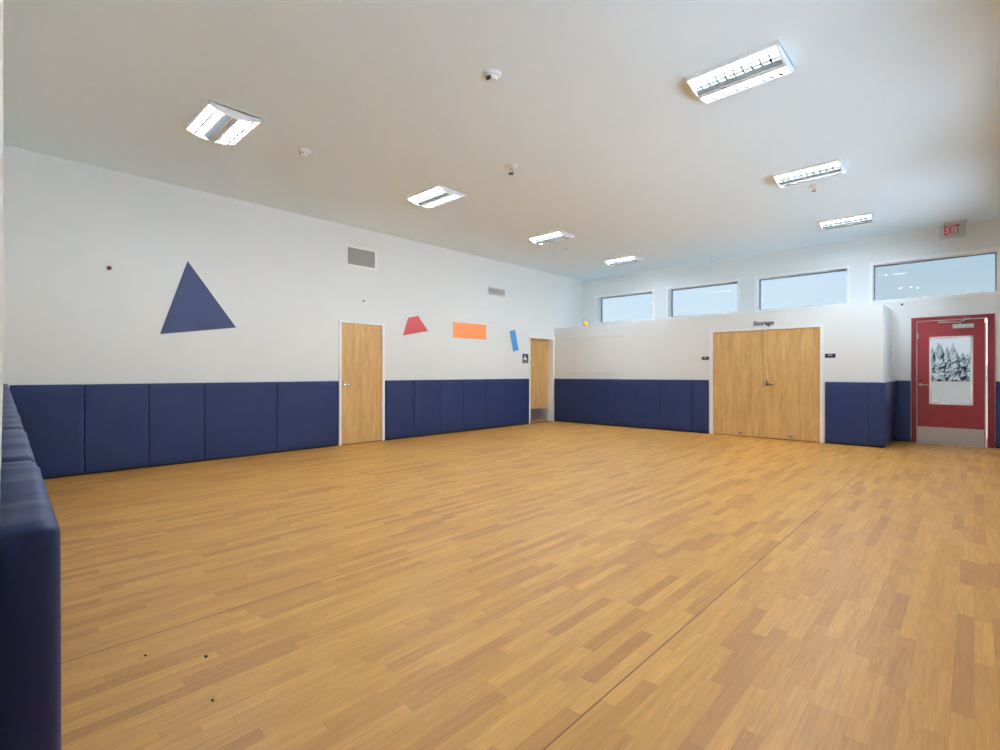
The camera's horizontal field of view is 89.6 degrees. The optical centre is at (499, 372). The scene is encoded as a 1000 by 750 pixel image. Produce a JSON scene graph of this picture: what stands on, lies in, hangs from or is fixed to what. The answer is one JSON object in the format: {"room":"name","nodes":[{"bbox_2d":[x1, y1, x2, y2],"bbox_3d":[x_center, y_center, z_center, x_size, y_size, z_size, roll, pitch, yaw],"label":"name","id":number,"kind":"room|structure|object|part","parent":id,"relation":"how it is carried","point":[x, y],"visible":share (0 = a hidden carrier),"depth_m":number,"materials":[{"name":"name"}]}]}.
{"room":"community hall","nodes":[
{"label":"community hall","id":0,"kind":"room"},
{"bbox_2d":[0,0,2,480],"bbox_3d":[-2.587,-0.660,2.515,0.150,3.821,8.765,0,0,-45],"label":"wall","id":1,"kind":"structure","parent":0,"point":[1,1],"depth_m":0.85,"materials":[{"name":"paint"}]},
{"bbox_2d":[3,395,12,398],"bbox_3d":[-2.623,0.675,2.689,0.043,1.119,0.590,0,0,-45],"label":"pad","id":2,"kind":"object","parent":1,"relation":"attached to","point":[4,396],"visible":0.1,"depth_m":2.58,"materials":[{"name":"blue plastic"}]},
{"bbox_2d":[3,399,14,404],"bbox_3d":[-2.202,0.676,2.262,0.043,1.117,0.590,0,0,-45],"label":"pad","id":3,"kind":"object","parent":1,"relation":"attached to","point":[5,401],"visible":0.1,"depth_m":2.17,"materials":[{"name":"blue plastic"}]},
{"bbox_2d":[2,404,17,413],"bbox_3d":[-1.781,0.675,1.835,0.043,1.117,0.590,0,0,-45],"label":"pad","id":4,"kind":"object","parent":1,"relation":"attached to","point":[7,408],"visible":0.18,"depth_m":1.75,"materials":[{"name":"blue plastic"}]},
{"bbox_2d":[2,413,23,429],"bbox_3d":[-1.360,0.675,1.407,0.043,1.118,0.590,0,0,-45],"label":"pad","id":5,"kind":"object","parent":1,"relation":"attached to","point":[10,420],"visible":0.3,"depth_m":1.29,"materials":[{"name":"blue plastic"}]},
{"bbox_2d":[1,428,35,462],"bbox_3d":[-0.939,0.676,0.980,0.043,1.117,0.590,0,0,-45],"label":"pad","id":6,"kind":"object","parent":1,"relation":"attached to","point":[16,446],"visible":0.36,"depth_m":0.86,"materials":[{"name":"blue leather"}]},
{"bbox_2d":[0,461,61,749],"bbox_3d":[-0.563,0.675,0.598,0.043,1.117,0.462,0,0,-45],"label":"pad","id":7,"kind":"object","parent":1,"relation":"attached to","point":[30,533],"visible":0.99,"depth_m":0.43,"materials":[{"name":"blue leather"}]},
{"bbox_2d":[3,145,581,445],"bbox_3d":[-2.175,-0.660,9.520,0.300,3.821,13.279,0,0,43],"label":"wall","id":8,"kind":"structure","parent":0,"point":[283,279],"depth_m":7.29,"materials":[{"name":"paint"}]},
{"bbox_2d":[10,384,83,477],"bbox_3d":[-5.317,0.686,5.932,0.044,1.096,0.653,0,0,43],"label":"pad","id":9,"kind":"object","parent":8,"relation":"attached to","point":[52,416],"visible":0.76,"depth_m":5.96,"materials":[{"name":"blue leather"}]},
{"bbox_2d":[84,383,148,472],"bbox_3d":[-4.866,0.686,6.412,0.044,1.096,0.657,0,0,43],"label":"pad","id":10,"kind":"object","parent":8,"relation":"attached to","point":[116,416],"visible":1,"depth_m":6.38,"materials":[{"name":"blue leather"}]},
{"bbox_2d":[149,381,203,465],"bbox_3d":[-4.413,0.671,6.892,0.044,1.126,0.654,0,0,43],"label":"pad","id":11,"kind":"object","parent":8,"relation":"attached to","point":[176,410],"visible":1,"depth_m":6.86,"materials":[{"name":"blue plastic"}]},
{"bbox_2d":[160,261,235,333],"bbox_3d":[-4.234,-1.039,7.109,0.008,1.032,0.956,0,0,43],"label":"triangle","id":12,"kind":"object","parent":8,"relation":"attached to","point":[193,307],"visible":1,"depth_m":7.05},
{"bbox_2d":[204,380,276,459],"bbox_3d":[-3.840,0.671,7.501,0.044,1.126,1.012,0,0,43],"label":"pad","id":13,"kind":"object","parent":8,"relation":"attached to","point":[240,418],"visible":1,"depth_m":7.46,"materials":[{"name":"blue plastic"}]},
{"bbox_2d":[43,423,527,479],"bbox_3d":[-2.447,1.200,9.007,0.008,0.100,9.160,0,0,43],"label":"baseboard","id":14,"kind":"structure","parent":8,"relation":"attached to","point":[148,466],"depth_m":7.31,"materials":[{"name":"black plastic"}]},
{"bbox_2d":[277,379,338,451],"bbox_3d":[-3.130,0.671,8.255,0.044,1.126,1.051,0,0,43],"label":"pad","id":15,"kind":"object","parent":8,"relation":"attached to","point":[307,411],"visible":1,"depth_m":8.21,"materials":[{"name":"blue plastic"}]},
{"bbox_2d":[346,244,376,270],"bbox_3d":[-2.468,-2.055,8.982,0.012,0.370,0.625,0,0,43],"label":"air vent","id":16,"kind":"object","parent":8,"relation":"in","point":[365,258],"visible":1,"depth_m":8.98,"materials":[{"name":"white metal"}]},
{"bbox_2d":[339,320,384,445],"bbox_3d":[-2.501,0.170,9.041,0.243,2.160,0.919,0,0,43],"label":"door","id":17,"kind":"structure","parent":8,"relation":"in","point":[361,344],"depth_m":8.99,"materials":[{"name":"brown wood"}]},
{"bbox_2d":[385,380,413,439],"bbox_3d":[-1.898,0.686,9.564,0.044,1.096,0.649,0,0,43],"label":"pad","id":18,"kind":"object","parent":8,"relation":"attached to","point":[399,394],"visible":1,"depth_m":9.53,"materials":[{"name":"blue plastic"}]},
{"bbox_2d":[403,316,427,334],"bbox_3d":[-1.646,-0.920,9.858,0.008,0.399,0.604,0,0,43],"label":"trapezoid","id":19,"kind":"object","parent":8,"relation":"attached to","point":[414,324],"depth_m":9.83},
{"bbox_2d":[414,380,439,435],"bbox_3d":[-1.454,0.686,10.035,0.044,1.096,0.637,0,0,43],"label":"pad","id":20,"kind":"object","parent":8,"relation":"attached to","point":[426,392],"visible":1,"depth_m":10.00,"materials":[{"name":"blue plastic"}]},
{"bbox_2d":[440,379,462,432],"bbox_3d":[-1.012,0.686,10.504,0.044,1.096,0.644,0,0,43],"label":"pad","id":21,"kind":"object","parent":8,"relation":"attached to","point":[451,391],"visible":1,"depth_m":10.48,"materials":[{"name":"blue plastic"}]},
{"bbox_2d":[453,322,485,339],"bbox_3d":[-0.646,-0.909,10.919,0.008,0.323,0.980,0,0,43],"label":"rectangle","id":22,"kind":"object","parent":8,"relation":"attached to","point":[460,330],"visible":1,"depth_m":10.90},
{"bbox_2d":[463,379,484,430],"bbox_3d":[-0.563,0.686,10.981,0.044,1.096,0.659,0,0,43],"label":"pad","id":23,"kind":"object","parent":8,"relation":"attached to","point":[473,389],"visible":1,"depth_m":10.94,"materials":[{"name":"blue plastic"}]},
{"bbox_2d":[485,379,504,427],"bbox_3d":[-0.110,0.686,11.463,0.044,1.096,0.656,0,0,43],"label":"pad","id":24,"kind":"object","parent":8,"relation":"attached to","point":[494,388],"visible":1,"depth_m":11.42,"materials":[{"name":"blue plastic"}]},
{"bbox_2d":[488,287,504,296],"bbox_3d":[-0.078,-1.855,11.520,0.012,0.174,0.557,0,0,43],"label":"air vent","id":25,"kind":"object","parent":8,"relation":"in","point":[491,290],"visible":1,"depth_m":11.51,"materials":[{"name":"metal"}]},
{"bbox_2d":[510,330,518,351],"bbox_3d":[0.338,-0.763,11.965,0.008,0.524,0.314,0,0,43],"label":"rectangle","id":26,"kind":"object","parent":8,"relation":"attached to","point":[512,333],"visible":1,"depth_m":11.96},
{"bbox_2d":[505,379,528,425],"bbox_3d":[0.410,0.686,12.014,0.044,1.096,0.851,0,0,43],"label":"pad","id":27,"kind":"object","parent":8,"relation":"attached to","point":[516,390],"visible":1,"depth_m":11.97,"materials":[{"name":"blue plastic"}]},
{"bbox_2d":[523,354,527,362],"bbox_3d":[0.619,-0.351,12.261,0.010,0.222,0.202,0,0,43],"label":"restroom sign","id":28,"kind":"object","parent":8,"relation":"attached to","point":[525,356],"visible":1,"depth_m":12.25,"materials":[{"name":"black plastic"}]},
{"bbox_2d":[529,336,554,423],"bbox_3d":[0.989,0.172,12.800,0.221,2.155,1.017,0,0,43],"label":"door","id":29,"kind":"structure","parent":8,"relation":"in","point":[542,350],"depth_m":12.98,"materials":[{"name":"brown wood"}]},
{"bbox_3d":[0.935,1.048,12.835,0.004,0.285,0.850,0,0,43],"label":"kick plate","id":30,"kind":"part","parent":29,"relation":"part of","materials":[{"name":"metal"}]},
{"bbox_2d":[3,0,999,280],"bbox_3d":[1.108,-2.646,6.428,9.320,0.150,13.279,0,0,43],"label":"ceiling","id":31,"kind":"structure","parent":0,"point":[613,149],"depth_m":4.97,"materials":[{"name":"white paint"}]},
{"bbox_2d":[185,100,261,144],"bbox_3d":[-2.841,-2.529,5.169,0.720,0.084,0.502,0,0,43],"label":"ceiling light","id":32,"kind":"object","parent":31,"relation":"attached to","point":[213,122],"visible":1,"depth_m":5.10,"materials":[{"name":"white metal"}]},
{"bbox_2d":[298,148,310,156],"bbox_3d":[-2.262,-2.541,5.825,0.140,0.060,0.140,0,0,43],"label":"ceiling detector","id":33,"kind":"object","parent":31,"relation":"attached to","point":[304,152],"visible":1,"depth_m":5.79,"materials":[{"name":"white plastic"}]},
{"bbox_2d":[407,184,465,207],"bbox_3d":[-0.927,-2.529,7.274,0.720,0.084,0.502,0,0,43],"label":"ceiling light","id":34,"kind":"object","parent":31,"relation":"attached to","point":[438,194],"visible":1,"depth_m":7.19,"materials":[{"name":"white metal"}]},
{"bbox_2d":[485,69,500,81],"bbox_3d":[-0.060,-2.543,4.333,0.140,0.056,0.140,0,0,43],"label":"ceiling detector","id":35,"kind":"object","parent":31,"relation":"attached to","point":[492,75],"visible":1,"depth_m":4.30,"materials":[{"name":"white plastic"}]},
{"bbox_2d":[504,163,517,174],"bbox_3d":[0.138,-2.520,6.257,0.184,0.101,0.184,0,0,43],"label":"sprinkler","id":36,"kind":"object","parent":31,"relation":"attached to","point":[511,166],"visible":1,"depth_m":6.23,"materials":[{"name":"white plastic"}]},
{"bbox_2d":[528,230,574,244],"bbox_3d":[0.971,-2.529,9.470,0.720,0.084,0.502,0,0,43],"label":"ceiling light","id":37,"kind":"object","parent":31,"relation":"attached to","point":[557,235],"visible":1,"depth_m":9.36,"materials":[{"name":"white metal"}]},
{"bbox_2d":[604,255,643,265],"bbox_3d":[2.812,-2.529,11.403,0.720,0.084,0.502,0,0,43],"label":"ceiling light","id":38,"kind":"object","parent":31,"relation":"attached to","point":[632,258],"visible":1,"depth_m":11.29,"materials":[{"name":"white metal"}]},
{"bbox_2d":[686,39,793,103],"bbox_3d":[2.049,-2.529,4.313,0.720,0.084,0.502,0,0,43],"label":"ceiling light","id":39,"kind":"object","parent":31,"relation":"attached to","point":[768,62],"visible":1,"depth_m":4.24,"materials":[{"name":"white metal"}]},
{"bbox_2d":[773,158,846,187],"bbox_3d":[3.966,-2.529,6.458,0.720,0.084,0.502,0,0,43],"label":"ceiling light","id":40,"kind":"object","parent":31,"relation":"attached to","point":[834,167],"visible":1,"depth_m":6.36,"materials":[{"name":"white metal"}]},
{"bbox_2d":[808,184,819,191],"bbox_3d":[4.309,-2.534,6.917,0.136,0.075,0.136,0,0,43],"label":"sprinkler","id":41,"kind":"object","parent":31,"relation":"attached to","point":[813,186],"visible":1,"depth_m":6.89,"materials":[{"name":"white plastic"}]},
{"bbox_2d":[819,212,875,229],"bbox_3d":[5.843,-2.529,8.481,0.720,0.084,0.502,0,0,43],"label":"ceiling light","id":42,"kind":"object","parent":31,"relation":"attached to","point":[865,217],"visible":1,"depth_m":8.38,"materials":[{"name":"white metal"}]},
{"bbox_2d":[940,219,966,237],"bbox_3d":[7.691,-2.433,8.554,0.350,0.276,0.044,0,0,43],"label":"exit sign","id":43,"kind":"object","parent":31,"relation":"hanging from","point":[942,228],"visible":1,"depth_m":8.57,"materials":[{"name":"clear plastic"}]},
{"bbox_3d":[7.582,-2.420,8.646,0.058,0.190,0.003,0,0,43],"label":"plate","id":44,"kind":"part","parent":43,"relation":"part of","materials":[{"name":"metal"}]},
{"bbox_2d":[44,421,999,749],"bbox_3d":[1.108,1.310,6.428,9.320,0.120,13.279,0,0,43],"label":"floor","id":45,"kind":"structure","parent":0,"point":[551,585],"depth_m":2.87,"materials":[{"name":"brown wood"}]},
{"bbox_2d":[554,303,891,442],"bbox_3d":[4.338,0.044,11.224,6.848,2.412,1.268,0,0,43],"label":"wall","id":46,"kind":"structure","parent":0,"point":[860,336],"depth_m":10.17,"materials":[{"name":"paint"}]},
{"bbox_2d":[554,377,570,421],"bbox_3d":[1.599,0.674,12.901,0.496,1.119,0.044,0,0,43],"label":"pad","id":47,"kind":"object","parent":46,"relation":"attached to","point":[561,386],"visible":1,"depth_m":12.88,"materials":[{"name":"blue plastic"}]},
{"bbox_2d":[570,379,588,422],"bbox_3d":[1.986,0.690,12.537,0.559,1.089,0.044,0,0,43],"label":"pad","id":48,"kind":"object","parent":46,"relation":"attached to","point":[579,388],"visible":1,"depth_m":12.52,"materials":[{"name":"blue plastic"}]},
{"bbox_2d":[565,334,624,372],"bbox_3d":[2.280,-0.459,12.283,1.680,0.913,0.011,0,0,43],"label":"board","id":49,"kind":"object","parent":46,"relation":"attached to","point":[595,353],"visible":1,"depth_m":12.25,"materials":[{"name":"paint"}]},
{"bbox_3d":[2.281,-0.885,12.284,1.680,0.060,0.008,0,0,43],"label":"rail","id":50,"kind":"part","parent":49,"relation":"part of","materials":[{"name":"paint"}]},
{"bbox_2d":[589,379,612,424],"bbox_3d":[2.427,0.690,12.122,0.643,1.089,0.044,0,0,43],"label":"pad","id":51,"kind":"object","parent":46,"relation":"attached to","point":[600,390],"visible":1,"depth_m":12.09,"materials":[{"name":"blue plastic"}]},
{"bbox_2d":[613,379,635,426],"bbox_3d":[2.884,0.690,11.691,0.606,1.089,0.044,0,0,43],"label":"pad","id":52,"kind":"object","parent":46,"relation":"attached to","point":[624,390],"visible":1,"depth_m":11.66,"materials":[{"name":"blue plastic"}]},
{"bbox_2d":[636,379,659,428],"bbox_3d":[3.317,0.690,11.283,0.576,1.089,0.044,0,0,43],"label":"pad","id":53,"kind":"object","parent":46,"relation":"attached to","point":[647,390],"visible":1,"depth_m":11.26,"materials":[{"name":"blue plastic"}]},
{"bbox_2d":[660,380,691,431],"bbox_3d":[3.788,0.690,10.841,0.707,1.089,0.044,0,0,43],"label":"pad","id":54,"kind":"object","parent":46,"relation":"attached to","point":[675,395],"visible":1,"depth_m":10.81,"materials":[{"name":"blue plastic"}]},
{"bbox_2d":[692,380,708,432],"bbox_3d":[4.169,0.690,10.482,0.333,1.089,0.044,0,0,43],"label":"pad","id":55,"kind":"object","parent":46,"relation":"attached to","point":[700,388],"visible":1,"depth_m":10.46,"materials":[{"name":"blue plastic"}]},
{"bbox_2d":[753,321,773,325],"bbox_3d":[5.057,-0.947,9.671,0.368,0.116,0.004,0,0,43],"label":"sign","id":56,"kind":"object","parent":46,"relation":"attached to","point":[754,321],"depth_m":9.66,"materials":[{"name":"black plastic"}]},
{"bbox_2d":[710,324,823,442],"bbox_3d":[5.068,0.191,9.698,2.007,2.118,0.173,0,0,43],"label":"door","id":57,"kind":"structure","parent":46,"relation":"in","point":[768,382],"depth_m":9.61,"materials":[{"name":"brown wood"}]},
{"bbox_2d":[559,421,999,447],"bbox_3d":[5.020,1.200,10.575,8.710,0.100,1.276,0,0,43],"label":"baseboard","id":58,"kind":"structure","parent":46,"relation":"attached to","point":[559,421],"depth_m":10.50,"materials":[{"name":"black plastic"}]},
{"bbox_2d":[825,354,835,357],"bbox_3d":[5.848,-0.306,8.924,0.160,0.072,0.010,0,0,43],"label":"door sign","id":59,"kind":"object","parent":46,"relation":"attached to","point":[826,355],"visible":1,"depth_m":8.92,"materials":[{"name":"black plastic"}]},
{"bbox_2d":[825,382,868,445],"bbox_3d":[6.011,0.696,8.747,0.628,1.076,0.044,0,0,43],"label":"pad","id":60,"kind":"object","parent":46,"relation":"attached to","point":[846,403],"visible":1,"depth_m":8.72,"materials":[{"name":"blue plastic"}]},
{"bbox_2d":[869,381,885,446],"bbox_3d":[6.326,0.681,8.451,0.228,1.106,0.044,0,0,43],"label":"pad","id":61,"kind":"object","parent":46,"relation":"attached to","point":[877,390],"visible":1,"depth_m":8.43,"materials":[{"name":"blue plastic"}]},
{"bbox_2d":[885,382,893,445],"bbox_3d":[6.833,0.681,8.847,0.044,1.106,1.219,0,0,43],"label":"pad","id":62,"kind":"object","parent":46,"relation":"attached to","point":[889,385],"visible":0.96,"depth_m":8.72,"materials":[{"name":"blue plastic"}]},
{"bbox_2d":[582,218,999,441],"bbox_3d":[5.557,-0.660,11.153,8.720,3.821,0.300,0,0,43],"label":"wall","id":63,"kind":"structure","parent":0,"point":[859,253],"depth_m":9.67,"materials":[{"name":"paint"}]},
{"bbox_2d":[596,289,653,324],"bbox_3d":[3.302,-1.706,13.220,1.688,0.775,0.242,0,0,43],"label":"window","id":64,"kind":"structure","parent":63,"relation":"in","point":[598,298],"depth_m":13.29,"materials":[{"name":"white paint"}]},
{"bbox_2d":[666,279,739,318],"bbox_3d":[4.772,-1.706,11.835,1.708,0.775,0.242,0,0,43],"label":"window","id":65,"kind":"structure","parent":63,"relation":"in","point":[669,290],"depth_m":11.90,"materials":[{"name":"white paint"}]},
{"bbox_2d":[754,265,849,311],"bbox_3d":[6.239,-1.706,10.454,1.718,0.775,0.242,0,0,43],"label":"window","id":66,"kind":"structure","parent":63,"relation":"in","point":[757,280],"depth_m":10.45,"materials":[{"name":"white paint"}]},
{"bbox_2d":[895,380,909,440],"bbox_3d":[7.363,0.686,9.216,0.218,1.096,0.044,0,0,43],"label":"pad","id":67,"kind":"object","parent":63,"relation":"attached to","point":[902,388],"visible":1,"depth_m":9.20,"materials":[{"name":"blue plastic"}]},
{"bbox_2d":[869,247,999,303],"bbox_3d":[7.734,-1.706,9.046,1.765,0.775,0.242,0,0,43],"label":"window","id":68,"kind":"structure","parent":63,"relation":"in","point":[971,272],"depth_m":9.03,"materials":[{"name":"glass"}]},
{"bbox_2d":[911,313,994,447],"bbox_3d":[7.893,0.129,8.811,1.080,2.243,0.286,0,0,43],"label":"door","id":69,"kind":"structure","parent":63,"relation":"in","point":[953,357],"depth_m":8.77,"materials":[{"name":"red paint"}]},
{"bbox_3d":[7.846,1.092,8.789,0.870,0.268,0.005,0,0,43],"label":"kick plate","id":70,"kind":"part","parent":69,"relation":"part of","materials":[{"name":"metal"}]},
{"bbox_3d":[7.873,-0.043,8.800,0.543,1.166,0.006,0,0,43],"label":"glass pane","id":71,"kind":"part","parent":69,"relation":"part of","materials":[{"name":"glass"}]},
{"bbox_3d":[7.870,-0.043,8.797,0.571,1.194,0.058,0,0,43],"label":"glazing frame","id":72,"kind":"part","parent":69,"relation":"part of","materials":[{"name":"white paint"}]},
{"bbox_3d":[7.846,-0.886,8.712,0.420,0.092,0.077,0,0,43],"label":"closer arm","id":73,"kind":"part","parent":69,"relation":"part of","materials":[{"name":"metal"}]},
{"bbox_2d":[996,381,999,446],"bbox_3d":[8.426,0.686,8.215,0.486,1.096,0.044,0,0,43],"label":"pad","id":74,"kind":"object","parent":63,"relation":"attached to","point":[997,382],"visible":1,"depth_m":8.35,"materials":[{"name":"blue plastic"}]}
]}

